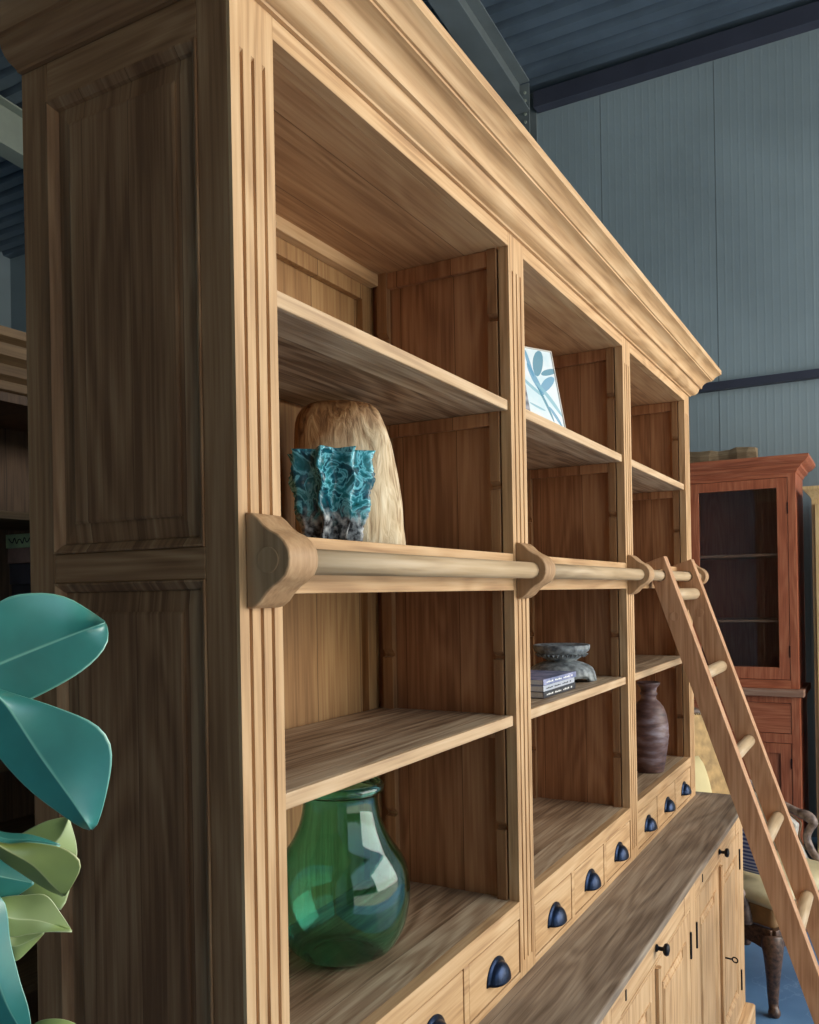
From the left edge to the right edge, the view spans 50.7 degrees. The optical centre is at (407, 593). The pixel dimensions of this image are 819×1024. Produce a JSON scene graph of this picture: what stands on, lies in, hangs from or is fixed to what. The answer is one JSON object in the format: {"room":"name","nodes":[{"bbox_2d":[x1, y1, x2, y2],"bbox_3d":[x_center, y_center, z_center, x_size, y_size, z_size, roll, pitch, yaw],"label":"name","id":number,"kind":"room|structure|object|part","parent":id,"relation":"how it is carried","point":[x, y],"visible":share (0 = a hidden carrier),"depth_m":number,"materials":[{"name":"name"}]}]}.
{"room":"furniture showroom","nodes":[
{"label":"furniture showroom","id":0,"kind":"room"},
{"bbox_2d":[0,251,10,327],"bbox_3d":[-6.844,-1.520,5.483,0.120,6.600,9.700,-1,0,29],"label":"wall","id":1,"kind":"structure","parent":0,"point":[5,288],"depth_m":9.62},
{"bbox_2d":[0,0,818,258],"bbox_3d":[-1.401,-4.247,2.372,12.500,0.902,9.741,-1,0,29],"label":"ceiling","id":2,"kind":"structure","parent":0,"point":[554,42],"depth_m":6.00,"materials":[{"name":"metal"}]},
{"bbox_2d":[0,95,22,168],"bbox_3d":[-4.732,-3.969,4.294,0.180,1.186,9.340,-1,0,29],"label":"beam","id":3,"kind":"structure","parent":2,"relation":"attached to","point":[11,122],"depth_m":6.98,"materials":[{"name":"metal"}]},
{"bbox_2d":[427,0,529,114],"bbox_3d":[-1.457,-4.096,2.451,0.170,1.046,9.340,-1,0,29],"label":"beam","id":4,"kind":"structure","parent":2,"relation":"attached to","point":[469,23],"depth_m":5.93,"materials":[{"name":"metal"}]},
{"bbox_2d":[10,28,818,836],"bbox_3d":[0.852,-1.230,6.791,12.200,5.750,0.120,-1,0,29],"label":"wall","id":5,"kind":"structure","parent":0,"point":[706,175],"depth_m":5.94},
{"bbox_2d":[515,83,536,141],"bbox_3d":[0.921,-1.091,6.593,0.170,5.470,0.160,-1,0,29],"label":"bracket","id":6,"kind":"object","parent":5,"relation":"attached to","point":[531,117],"depth_m":6.51,"materials":[{"name":"metal"}]},
{"bbox_2d":[523,91,526,123],"bbox_3d":[0.833,-3.645,6.516,0.129,0.242,0.012,-1,0,29],"label":"bolts","id":7,"kind":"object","parent":6,"relation":"attached to","point":[524,92],"depth_m":6.48,"materials":[{"name":"paint"}]},
{"bbox_2d":[533,1,818,112],"bbox_3d":[3.477,-3.772,5.162,5.750,0.120,0.099,-1,0,29],"label":"beam","id":8,"kind":"structure","parent":5,"relation":"attached to","point":[805,18],"depth_m":6.01,"materials":[{"name":"metal"}]},
{"bbox_2d":[697,368,818,393],"bbox_3d":[0.848,-1.403,6.688,11.900,0.055,0.059,-1,0,29],"label":"trim","id":9,"kind":"structure","parent":5,"relation":"attached to","point":[811,374],"depth_m":5.80,"materials":[{"name":"metal"}]},
{"bbox_2d":[744,837,818,1023],"bbox_3d":[-1.474,1.746,2.564,12.200,0.120,9.820,-1,0,29],"label":"floor","id":10,"kind":"structure","parent":0,"point":[793,1006],"depth_m":3.56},
{"bbox_2d":[0,325,37,1023],"bbox_3d":[-1.390,0.450,2.664,0.488,2.470,2.576,-1,0,29],"label":"bookcase","id":11,"kind":"object","parent":10,"relation":"on","point":[17,804],"visible":0.02,"depth_m":3.05,"materials":[{"name":"brown wood"}]},
{"bbox_3d":[-1.422,0.537,2.683,0.369,0.024,2.338,-1,0,29],"label":"shelf","id":12,"kind":"part","parent":11,"relation":"part of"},
{"bbox_3d":[-1.410,-0.700,2.664,0.488,0.170,2.576,-1,0,29],"label":"cornice","id":13,"kind":"part","parent":11,"relation":"part of","materials":[{"name":"brown wood"}]},
{"bbox_3d":[-1.436,-0.238,2.683,0.369,0.024,2.338,-1,0,29],"label":"shelf","id":14,"kind":"part","parent":11,"relation":"part of","materials":[{"name":"brown wood"}]},
{"bbox_3d":[-1.417,0.817,2.683,0.369,0.024,2.338,-1,0,29],"label":"shelf","id":15,"kind":"part","parent":11,"relation":"part of","materials":[{"name":"black wood"}]},
{"bbox_3d":[-1.410,1.247,2.683,0.369,0.024,2.338,-1,0,29],"label":"shelf","id":16,"kind":"part","parent":11,"relation":"part of","materials":[{"name":"black wood"}]},
{"bbox_3d":[-1.200,0.136,2.960,0.160,0.130,0.243,-1,0,29],"label":"book","id":17,"kind":"object","parent":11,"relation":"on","visible":0},
{"bbox_2d":[11,584,30,595],"bbox_3d":[-1.199,0.020,2.965,0.160,0.100,0.243,-1,0,28],"label":"book","id":18,"kind":"object","parent":17,"relation":"on","point":[16,589],"visible":0.14,"depth_m":2.87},
{"bbox_2d":[9,563,30,584],"bbox_3d":[-1.203,-0.065,2.960,0.160,0.070,0.243,-1,0,30],"label":"book","id":19,"kind":"object","parent":18,"relation":"on","point":[19,572],"visible":0.28,"depth_m":2.87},
{"bbox_2d":[8,547,29,563],"bbox_3d":[-1.207,-0.126,2.955,0.160,0.050,0.243,-1,0,29],"label":"book","id":20,"kind":"object","parent":19,"relation":"on","point":[15,555],"visible":0.38,"depth_m":2.86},
{"bbox_2d":[6,533,29,548],"bbox_3d":[-1.212,-0.174,2.948,0.160,0.045,0.246,-1,0,28],"label":"book","id":21,"kind":"object","parent":20,"relation":"on","point":[14,540],"visible":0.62,"depth_m":2.85,"materials":[{"name":"green paper"}]},
{"bbox_2d":[0,593,111,1023],"bbox_3d":[-0.346,0.834,0.600,0.290,1.665,0.290,-1,0,29],"label":"rubber plant","id":22,"kind":"object","parent":10,"relation":"on","point":[62,757],"visible":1,"depth_m":0.61,"materials":[{"name":"green plant"}]},
{"bbox_2d":[479,791,755,1023],"bbox_3d":[0.396,1.215,2.207,0.591,0.876,2.700,-1,0,29],"label":"base cabinet","id":23,"kind":"object","parent":10,"relation":"on","point":[663,943],"visible":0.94,"depth_m":2.24,"materials":[{"name":"brown wood"}]},
{"bbox_2d":[0,0,720,1023],"bbox_3d":[0.323,-0.030,2.213,0.476,1.615,2.808,-1,0,29],"label":"bookcase","id":24,"kind":"object","parent":23,"relation":"on","point":[240,216],"visible":0.96,"depth_m":1.30,"materials":[{"name":"brown wood"}]},
{"bbox_3d":[-0.364,-0.693,1.118,0.269,0.054,0.030,-1,0,29],"label":"rail","id":25,"kind":"part","parent":24,"relation":"part of","materials":[{"name":"brown wood"}]},
{"bbox_3d":[-0.364,-0.360,1.109,0.268,0.611,0.015,-1,0,29],"label":"panel","id":26,"kind":"part","parent":24,"relation":"part of","materials":[{"name":"brown wood"}]},
{"bbox_3d":[-0.353,-0.035,1.118,0.269,0.040,0.030,-1,0,29],"label":"rail","id":27,"kind":"part","parent":24,"relation":"part of","materials":[{"name":"brown wood"}]},
{"bbox_3d":[-0.351,0.346,1.109,0.268,0.721,0.015,-1,0,29],"label":"panel","id":28,"kind":"part","parent":24,"relation":"part of","materials":[{"name":"brown wood"}]},
{"bbox_3d":[-0.179,0.032,1.050,0.005,1.509,0.081,-1,0,29],"label":"fluted post","id":29,"kind":"part","parent":24,"relation":"part of","materials":[{"name":"brown wood"}]},
{"bbox_3d":[-0.278,0.022,1.588,0.015,1.491,0.783,-1,0,29],"label":"panel","id":30,"kind":"part","parent":24,"relation":"part of","materials":[{"name":"brown wood"}]},
{"bbox_3d":[-0.265,-0.014,1.580,0.017,1.359,0.783,-1,0,29],"label":"frame","id":31,"kind":"part","parent":24,"relation":"part of","materials":[{"name":"brown wood"}]},
{"bbox_2d":[287,445,375,541],"bbox_3d":[-0.120,-0.148,1.366,0.135,0.148,0.135,-1,0,-14],"label":"ribbed pot","id":32,"kind":"object","parent":24,"relation":"on","point":[331,487],"visible":0.91,"depth_m":1.33,"materials":[{"name":"teal mineral stone"},{"name":"grey rock"}]},
{"bbox_2d":[287,777,409,967],"bbox_3d":[-0.115,0.479,1.509,0.238,0.300,0.238,-1,0,29],"label":"glass vase","id":33,"kind":"object","parent":24,"relation":"on","point":[348,881],"visible":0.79,"depth_m":1.43,"materials":[{"name":"teal glass"}]},
{"bbox_2d":[294,400,405,544],"bbox_3d":[-0.106,-0.213,1.588,0.206,0.276,0.172,-1,0,-4],"label":"wood block","id":34,"kind":"object","parent":24,"relation":"on","point":[330,423],"visible":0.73,"depth_m":1.53,"materials":[{"name":"beige wood"}]},
{"bbox_3d":[-0.127,-0.374,1.499,0.313,0.021,0.780,-1,0,29],"label":"shelf","id":35,"kind":"part","parent":24,"relation":"part of","materials":[{"name":"brown wood"}]},
{"bbox_3d":[-0.115,0.264,1.499,0.313,0.021,0.780,-1,0,29],"label":"shelf","id":36,"kind":"part","parent":24,"relation":"part of","materials":[{"name":"brown wood"}]},
{"bbox_3d":[-0.120,0.642,1.505,0.321,0.026,0.782,-1,0,29],"label":"shelf","id":37,"kind":"part","parent":24,"relation":"part of","materials":[{"name":"brown wood"}]},
{"bbox_3d":[0.018,-0.039,1.421,0.022,0.074,0.759,-1,0,29],"label":"fascia rail","id":38,"kind":"part","parent":24,"relation":"part of","materials":[{"name":"brown wood"}]},
{"bbox_3d":[0.057,-0.043,1.399,0.033,0.033,0.782,-1,0,29],"label":"hanging rail","id":39,"kind":"part","parent":24,"relation":"part of","materials":[{"name":"brown wood"}]},
{"bbox_3d":[-0.090,0.717,1.489,0.299,0.103,0.233,-1,0,29],"label":"drawer","id":40,"kind":"part","parent":24,"relation":"part of","materials":[{"name":"brown wood"}]},
{"bbox_3d":[0.052,0.713,1.409,0.026,0.042,0.088,-1,0,29],"label":"cup handle","id":41,"kind":"part","parent":24,"relation":"part of","materials":[{"name":"metal"}]},
{"bbox_3d":[0.467,-0.787,2.125,0.116,0.106,2.808,-1,0,29],"label":"cornice","id":42,"kind":"part","parent":24,"relation":"part of","materials":[{"name":"brown wood"}]},
{"bbox_3d":[0.037,0.715,1.714,0.299,0.103,0.233,-1,0,29],"label":"drawer","id":43,"kind":"part","parent":24,"relation":"part of","materials":[{"name":"brown wood"}]},
{"bbox_3d":[0.178,0.711,1.634,0.026,0.042,0.088,-1,0,29],"label":"cup handle","id":44,"kind":"part","parent":24,"relation":"part of","materials":[{"name":"metal"}]},
{"bbox_3d":[0.226,0.025,1.786,0.022,1.509,0.081,-1,0,29],"label":"fluted post","id":45,"kind":"part","parent":24,"relation":"part of","materials":[{"name":"brown wood"}]},
{"bbox_2d":[525,346,565,427],"bbox_3d":[0.297,-0.502,2.118,0.186,0.217,0.064,-1,0,-33],"label":"picture","id":46,"kind":"object","parent":24,"relation":"on","point":[542,395],"visible":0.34,"depth_m":2.14},
{"bbox_3d":[0.195,0.712,1.996,0.299,0.103,0.233,-1,0,29],"label":"drawer","id":47,"kind":"part","parent":24,"relation":"part of","materials":[{"name":"brown wood"}]},
{"bbox_2d":[531,682,575,698],"bbox_3d":[0.297,0.237,2.147,0.172,0.016,0.230,-1,0,29],"label":"book","id":48,"kind":"object","parent":24,"relation":"on","point":[539,695],"visible":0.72,"depth_m":2.06,"materials":[{"name":"black paper"}]},
{"bbox_2d":[531,677,573,691],"bbox_3d":[0.294,0.223,2.143,0.172,0.013,0.230,-1,0,29],"label":"book","id":49,"kind":"object","parent":48,"relation":"on","point":[534,688],"visible":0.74,"depth_m":2.05,"materials":[{"name":"white paper"}]},
{"bbox_2d":[530,670,575,685],"bbox_3d":[0.298,0.208,2.151,0.172,0.014,0.230,-1,0,30],"label":"book","id":50,"kind":"object","parent":49,"relation":"on","point":[537,677],"visible":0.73,"depth_m":2.11,"materials":[{"name":"purple paper"}]},
{"bbox_3d":[0.337,0.708,1.916,0.026,0.042,0.088,-1,0,29],"label":"cup handle","id":51,"kind":"part","parent":24,"relation":"part of","materials":[{"name":"metal"}]},
{"bbox_2d":[530,643,596,681],"bbox_3d":[0.432,0.193,2.417,0.188,0.100,0.191,-1,0,29],"label":"pedestal bowl","id":52,"kind":"object","parent":24,"relation":"on","point":[558,656],"visible":0.78,"depth_m":2.36,"materials":[{"name":"grey stone"}]},
{"bbox_3d":[0.285,-0.382,2.231,0.313,0.021,0.780,-1,0,29],"label":"shelf","id":53,"kind":"part","parent":24,"relation":"part of","materials":[{"name":"brown wood"}]},
{"bbox_3d":[0.296,0.256,2.231,0.313,0.021,0.780,-1,0,29],"label":"shelf","id":54,"kind":"part","parent":24,"relation":"part of","materials":[{"name":"brown wood"}]},
{"bbox_3d":[0.292,0.635,2.237,0.321,0.026,0.782,-1,0,29],"label":"shelf","id":55,"kind":"part","parent":24,"relation":"part of","materials":[{"name":"brown wood"}]},
{"bbox_3d":[0.430,-0.047,2.153,0.022,0.074,0.759,-1,0,29],"label":"fascia rail","id":56,"kind":"part","parent":24,"relation":"part of","materials":[{"name":"brown wood"}]},
{"bbox_3d":[0.322,0.709,2.221,0.299,0.103,0.233,-1,0,29],"label":"drawer","id":57,"kind":"part","parent":24,"relation":"part of","materials":[{"name":"brown wood"}]},
{"bbox_3d":[0.463,0.706,2.141,0.026,0.042,0.088,-1,0,29],"label":"cup handle","id":58,"kind":"part","parent":24,"relation":"part of","materials":[{"name":"metal"}]},
{"bbox_3d":[0.469,-0.050,2.131,0.033,0.033,0.782,-1,0,29],"label":"hanging rail","id":59,"kind":"part","parent":24,"relation":"part of","materials":[{"name":"brown wood"}]},
{"bbox_3d":[0.449,0.707,2.446,0.299,0.103,0.233,-1,0,29],"label":"drawer","id":60,"kind":"part","parent":24,"relation":"part of","materials":[{"name":"brown wood"}]},
{"bbox_3d":[0.590,0.704,2.366,0.026,0.042,0.088,-1,0,29],"label":"cup handle","id":61,"kind":"part","parent":24,"relation":"part of","materials":[{"name":"metal"}]},
{"bbox_3d":[0.637,0.017,2.519,0.022,1.509,0.081,-1,0,29],"label":"fluted post","id":62,"kind":"part","parent":24,"relation":"part of","materials":[{"name":"brown wood"}]},
{"bbox_3d":[0.607,0.704,2.728,0.299,0.103,0.233,-1,0,29],"label":"drawer","id":63,"kind":"part","parent":24,"relation":"part of","materials":[{"name":"brown wood"}]},
{"bbox_3d":[0.749,0.701,2.648,0.026,0.042,0.088,-1,0,29],"label":"cup handle","id":64,"kind":"part","parent":24,"relation":"part of","materials":[{"name":"metal"}]},
{"bbox_2d":[636,681,668,773],"bbox_3d":[0.831,0.459,2.978,0.132,0.307,0.132,-1,0,29],"label":"vase","id":65,"kind":"object","parent":24,"relation":"on","point":[652,728],"visible":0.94,"depth_m":2.93,"materials":[{"name":"brown ceramic"}]},
{"bbox_3d":[0.697,-0.389,2.963,0.313,0.021,0.780,-1,0,29],"label":"shelf","id":66,"kind":"part","parent":24,"relation":"part of","materials":[{"name":"brown wood"}]},
{"bbox_3d":[0.708,0.249,2.963,0.313,0.021,0.780,-1,0,29],"label":"shelf","id":67,"kind":"part","parent":24,"relation":"part of","materials":[{"name":"brown wood"}]},
{"bbox_3d":[0.704,0.628,2.969,0.321,0.026,0.782,-1,0,29],"label":"shelf","id":68,"kind":"part","parent":24,"relation":"part of","materials":[{"name":"brown wood"}]},
{"bbox_3d":[0.842,-0.054,2.885,0.022,0.074,0.759,-1,0,29],"label":"fascia rail","id":69,"kind":"part","parent":24,"relation":"part of","materials":[{"name":"brown wood"}]},
{"bbox_3d":[0.734,0.702,2.953,0.299,0.103,0.233,-1,0,29],"label":"drawer","id":70,"kind":"part","parent":24,"relation":"part of","materials":[{"name":"brown wood"}]},
{"bbox_3d":[0.875,0.699,2.873,0.026,0.042,0.088,-1,0,29],"label":"cup handle","id":71,"kind":"part","parent":24,"relation":"part of","materials":[{"name":"metal"}]},
{"bbox_3d":[0.881,-0.057,2.864,0.033,0.033,0.782,-1,0,29],"label":"hanging rail","id":72,"kind":"part","parent":24,"relation":"part of","materials":[{"name":"brown wood"}]},
{"bbox_3d":[0.861,0.700,3.178,0.299,0.103,0.233,-1,0,29],"label":"drawer","id":73,"kind":"part","parent":24,"relation":"part of","materials":[{"name":"brown wood"}]},
{"bbox_3d":[1.002,0.697,3.099,0.026,0.042,0.088,-1,0,29],"label":"cup handle","id":74,"kind":"part","parent":24,"relation":"part of","materials":[{"name":"metal"}]},
{"bbox_3d":[1.049,0.010,3.251,0.022,1.509,0.081,-1,0,29],"label":"fluted post","id":75,"kind":"part","parent":24,"relation":"part of","materials":[{"name":"brown wood"}]},
{"bbox_3d":[0.417,0.857,1.774,0.022,0.052,0.068,-1,0,29],"label":"drawer rail","id":76,"kind":"part","parent":23,"relation":"part of","materials":[{"name":"brown wood"}]},
{"bbox_3d":[0.498,1.204,1.907,0.020,0.630,0.367,-1,0,29],"label":"cabinet door","id":77,"kind":"part","parent":23,"relation":"part of","materials":[{"name":"brown wood"}]},
{"bbox_3d":[0.502,1.203,1.904,0.016,0.503,0.251,-1,0,29],"label":"door panel","id":78,"kind":"part","parent":23,"relation":"part of","materials":[{"name":"brown wood"}]},
{"bbox_3d":[0.509,0.855,2.121,0.199,0.049,0.624,-1,0,29],"label":"slim drawer","id":79,"kind":"part","parent":23,"relation":"part of","materials":[{"name":"brown wood"}]},
{"bbox_3d":[0.588,0.883,2.077,0.022,0.006,0.764,-1,0,29],"label":"rail","id":80,"kind":"part","parent":23,"relation":"part of","materials":[{"name":"brown wood"}]},
{"bbox_3d":[0.607,0.847,2.059,0.032,0.030,0.030,-1,0,29],"label":"knob","id":81,"kind":"part","parent":23,"relation":"part of","materials":[{"name":"black metal"}]},
{"bbox_3d":[0.685,1.201,2.238,0.020,0.630,0.388,-1,0,29],"label":"cabinet door","id":82,"kind":"part","parent":23,"relation":"part of","materials":[{"name":"brown wood"}]},
{"bbox_3d":[0.689,1.200,2.236,0.016,0.503,0.272,-1,0,29],"label":"door panel","id":83,"kind":"part","parent":23,"relation":"part of","materials":[{"name":"brown wood"}]},
{"bbox_3d":[0.758,0.851,2.380,0.022,0.052,0.068,-1,0,29],"label":"drawer rail","id":84,"kind":"part","parent":23,"relation":"part of","materials":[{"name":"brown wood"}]},
{"bbox_3d":[0.829,0.850,2.506,0.022,0.052,0.068,-1,0,29],"label":"drawer rail","id":85,"kind":"part","parent":23,"relation":"part of","materials":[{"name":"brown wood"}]},
{"bbox_3d":[0.913,1.197,2.644,0.020,0.630,0.380,-1,0,29],"label":"cabinet door","id":86,"kind":"part","parent":23,"relation":"part of","materials":[{"name":"brown wood"}]},
{"bbox_3d":[0.917,1.196,2.642,0.016,0.503,0.264,-1,0,29],"label":"door panel","id":87,"kind":"part","parent":23,"relation":"part of","materials":[{"name":"brown wood"}]},
{"bbox_3d":[1.006,0.875,2.821,0.022,0.006,0.790,-1,0,29],"label":"rail","id":88,"kind":"part","parent":23,"relation":"part of","materials":[{"name":"brown wood"}]},
{"bbox_3d":[0.927,0.848,2.864,0.199,0.049,0.650,-1,0,29],"label":"slim drawer","id":89,"kind":"part","parent":23,"relation":"part of","materials":[{"name":"brown wood"}]},
{"bbox_3d":[1.026,0.840,2.802,0.032,0.030,0.030,-1,0,29],"label":"knob","id":90,"kind":"part","parent":23,"relation":"part of","materials":[{"name":"black metal"}]},
{"bbox_3d":[1.106,1.194,2.987,0.020,0.630,0.401,-1,0,29],"label":"cabinet door","id":91,"kind":"part","parent":23,"relation":"part of","materials":[{"name":"brown wood"}]},
{"bbox_3d":[1.110,1.192,2.985,0.016,0.503,0.285,-1,0,29],"label":"door panel","id":92,"kind":"part","parent":23,"relation":"part of","materials":[{"name":"brown wood"}]},
{"bbox_3d":[1.182,0.843,3.135,0.022,0.052,0.068,-1,0,29],"label":"drawer rail","id":93,"kind":"part","parent":23,"relation":"part of","materials":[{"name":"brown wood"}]},
{"bbox_3d":[1.018,1.525,2.821,0.022,0.025,0.790,-1,0,29],"label":"rail","id":94,"kind":"part","parent":23,"relation":"part of","materials":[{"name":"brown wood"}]},
{"bbox_2d":[646,556,818,1023],"bbox_3d":[1.155,0.759,2.743,0.668,1.761,0.450,-1,0,29],"label":"library ladder","id":95,"kind":"object","parent":10,"relation":"on","point":[793,921],"visible":0.92,"depth_m":2.67,"materials":[{"name":"brown wood"}]},
{"bbox_2d":[690,453,814,845],"bbox_3d":[2.157,0.399,5.535,0.822,2.446,0.538,-1,0,29],"label":"display cabinet","id":96,"kind":"object","parent":10,"relation":"on","point":[747,513],"visible":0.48,"depth_m":5.32,"materials":[{"name":"red wood"}]},
{"bbox_3d":[2.001,0.763,5.543,0.282,0.181,0.262,-1,0,29],"label":"drawer","id":97,"kind":"part","parent":96,"relation":"part of","materials":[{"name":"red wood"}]},
{"bbox_2d":[690,447,757,462],"bbox_3d":[1.799,-0.869,5.641,0.900,0.100,0.112,-1,0,29],"label":"beam","id":98,"kind":"structure","parent":96,"relation":"on","point":[737,452],"depth_m":5.48,"materials":[{"name":"brown wood"}]},
{"bbox_3d":[2.058,-0.091,5.382,0.462,1.098,0.003,-1,0,29],"label":"glass pane","id":99,"kind":"part","parent":96,"relation":"part of","materials":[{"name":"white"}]},
{"bbox_3d":[2.061,-0.084,5.381,0.570,1.225,0.024,-1,0,29],"label":"glazed door","id":100,"kind":"part","parent":96,"relation":"part of","materials":[{"name":"red wood"}]},
{"bbox_3d":[2.067,0.649,5.369,0.578,0.039,0.030,-1,0,29],"label":"frame","id":101,"kind":"part","parent":96,"relation":"part of","materials":[{"name":"red wood"}]},
{"bbox_3d":[2.136,-0.773,5.535,0.822,0.101,0.538,-1,0,29],"label":"cornice","id":102,"kind":"part","parent":96,"relation":"part of","materials":[{"name":"red wood"}]},
{"bbox_3d":[2.071,0.884,5.369,0.578,0.056,0.030,-1,0,29],"label":"frame","id":103,"kind":"part","parent":96,"relation":"part of","materials":[{"name":"red wood"}]},
{"bbox_3d":[2.202,1.195,5.297,0.284,0.566,0.022,-1,0,29],"label":"door","id":104,"kind":"part","parent":96,"relation":"part of","materials":[{"name":"red wood"}]},
{"bbox_3d":[2.254,0.759,5.401,0.282,0.181,0.262,-1,0,29],"label":"drawer","id":105,"kind":"part","parent":96,"relation":"part of","materials":[{"name":"red wood"}]},
{"bbox_3d":[2.204,1.195,5.301,0.164,0.446,0.009,-1,0,29],"label":"door panel","id":106,"kind":"part","parent":96,"relation":"part of","materials":[{"name":"red wood"}]},
{"bbox_3d":[2.332,-0.073,5.230,0.046,1.305,0.030,-1,0,29],"label":"post","id":107,"kind":"part","parent":96,"relation":"part of","materials":[{"name":"red wood"}]},
{"bbox_3d":[2.348,1.082,5.215,0.048,0.914,0.030,-1,0,29],"label":"frame","id":108,"kind":"part","parent":96,"relation":"part of","materials":[{"name":"red wood"}]},
{"bbox_3d":[2.477,1.080,5.415,0.020,0.914,0.445,-1,0,29],"label":"frame","id":109,"kind":"part","parent":96,"relation":"part of","materials":[{"name":"red wood"}]},
{"bbox_2d":[694,707,818,1018],"bbox_3d":[1.465,1.077,3.711,0.692,1.119,0.616,-1,0,-36],"label":"armchair","id":110,"kind":"object","parent":10,"relation":"on","point":[758,909],"visible":0.29,"depth_m":3.41,"materials":[{"name":"brown wood"}]},
{"bbox_3d":[1.324,0.917,3.905,0.540,0.796,0.140,-1,0,-36],"label":"frame","id":111,"kind":"part","parent":110,"relation":"part of","materials":[{"name":"brown wood"}]},
{"bbox_2d":[695,756,711,792],"bbox_3d":[1.203,0.927,3.677,0.260,0.435,0.139,-1,0,-35],"label":"cushion","id":112,"kind":"object","parent":110,"relation":"on","point":[702,784],"visible":0.12,"depth_m":3.69,"materials":[{"name":"fabric"}]},
{"bbox_3d":[1.575,1.473,4.025,0.087,0.323,0.087,-1,0,-36],"label":"leg","id":113,"kind":"part","parent":110,"relation":"part of","materials":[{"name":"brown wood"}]},
{"bbox_3d":[1.220,1.028,3.587,0.118,0.559,0.458,-1,0,-22],"label":"arm","id":114,"kind":"part","parent":110,"relation":"part of"},
{"bbox_2d":[742,827,759,874],"bbox_3d":[1.355,1.031,3.536,0.094,0.200,0.280,-1,0,-36],"label":"striped cushion","id":115,"kind":"object","parent":110,"relation":"on","point":[749,865],"visible":0.06,"depth_m":3.46,"materials":[{"name":"blue fabric"}]},
{"bbox_3d":[1.410,1.476,3.341,0.087,0.323,0.087,-1,0,-36],"label":"leg","id":116,"kind":"part","parent":110,"relation":"part of","materials":[{"name":"brown wood"}]},
{"bbox_3d":[1.490,1.348,3.683,0.568,0.099,0.498,-1,0,-36],"label":"seat rail","id":117,"kind":"part","parent":110,"relation":"part of","materials":[{"name":"brown wood"}]},
{"bbox_2d":[743,850,818,909],"bbox_3d":[1.490,1.174,3.679,0.590,0.084,0.521,-1,0,-36],"label":"seat cushion","id":118,"kind":"object","parent":110,"relation":"on","point":[755,895],"depth_m":3.43,"materials":[{"name":"beige fabric"}]},
{"bbox_3d":[1.490,1.249,3.681,0.550,0.100,0.485,-1,0,-36],"label":"seat","id":119,"kind":"part","parent":110,"relation":"part of","materials":[{"name":"beige fabric"}]},
{"bbox_3d":[1.660,1.020,3.903,0.458,0.559,0.118,-1,0,41],"label":"arm","id":120,"kind":"part","parent":110,"relation":"part of"},
{"bbox_3d":[1.681,1.011,3.916,0.008,0.248,0.257,-1,0,-36],"label":"nailhead trim","id":121,"kind":"part","parent":110,"relation":"part of","materials":[{"name":"metal"}]},
{"bbox_2d":[802,485,818,853],"bbox_3d":[2.884,0.481,5.150,0.898,2.256,0.458,-1,0,29],"label":"tall cabinet","id":122,"kind":"object","parent":10,"relation":"on","point":[812,492],"visible":0.87,"depth_m":5.18,"materials":[{"name":"beige wood"}]},
{"bbox_3d":[2.864,-0.609,5.150,0.898,0.076,0.458,-1,0,29],"label":"cornice","id":123,"kind":"part","parent":122,"relation":"part of","materials":[{"name":"brown wood"}]},
{"bbox_3d":[2.618,0.489,5.081,0.377,2.050,0.018,-1,0,29],"label":"cabinet door","id":124,"kind":"part","parent":122,"relation":"part of","materials":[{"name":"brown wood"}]}
]}

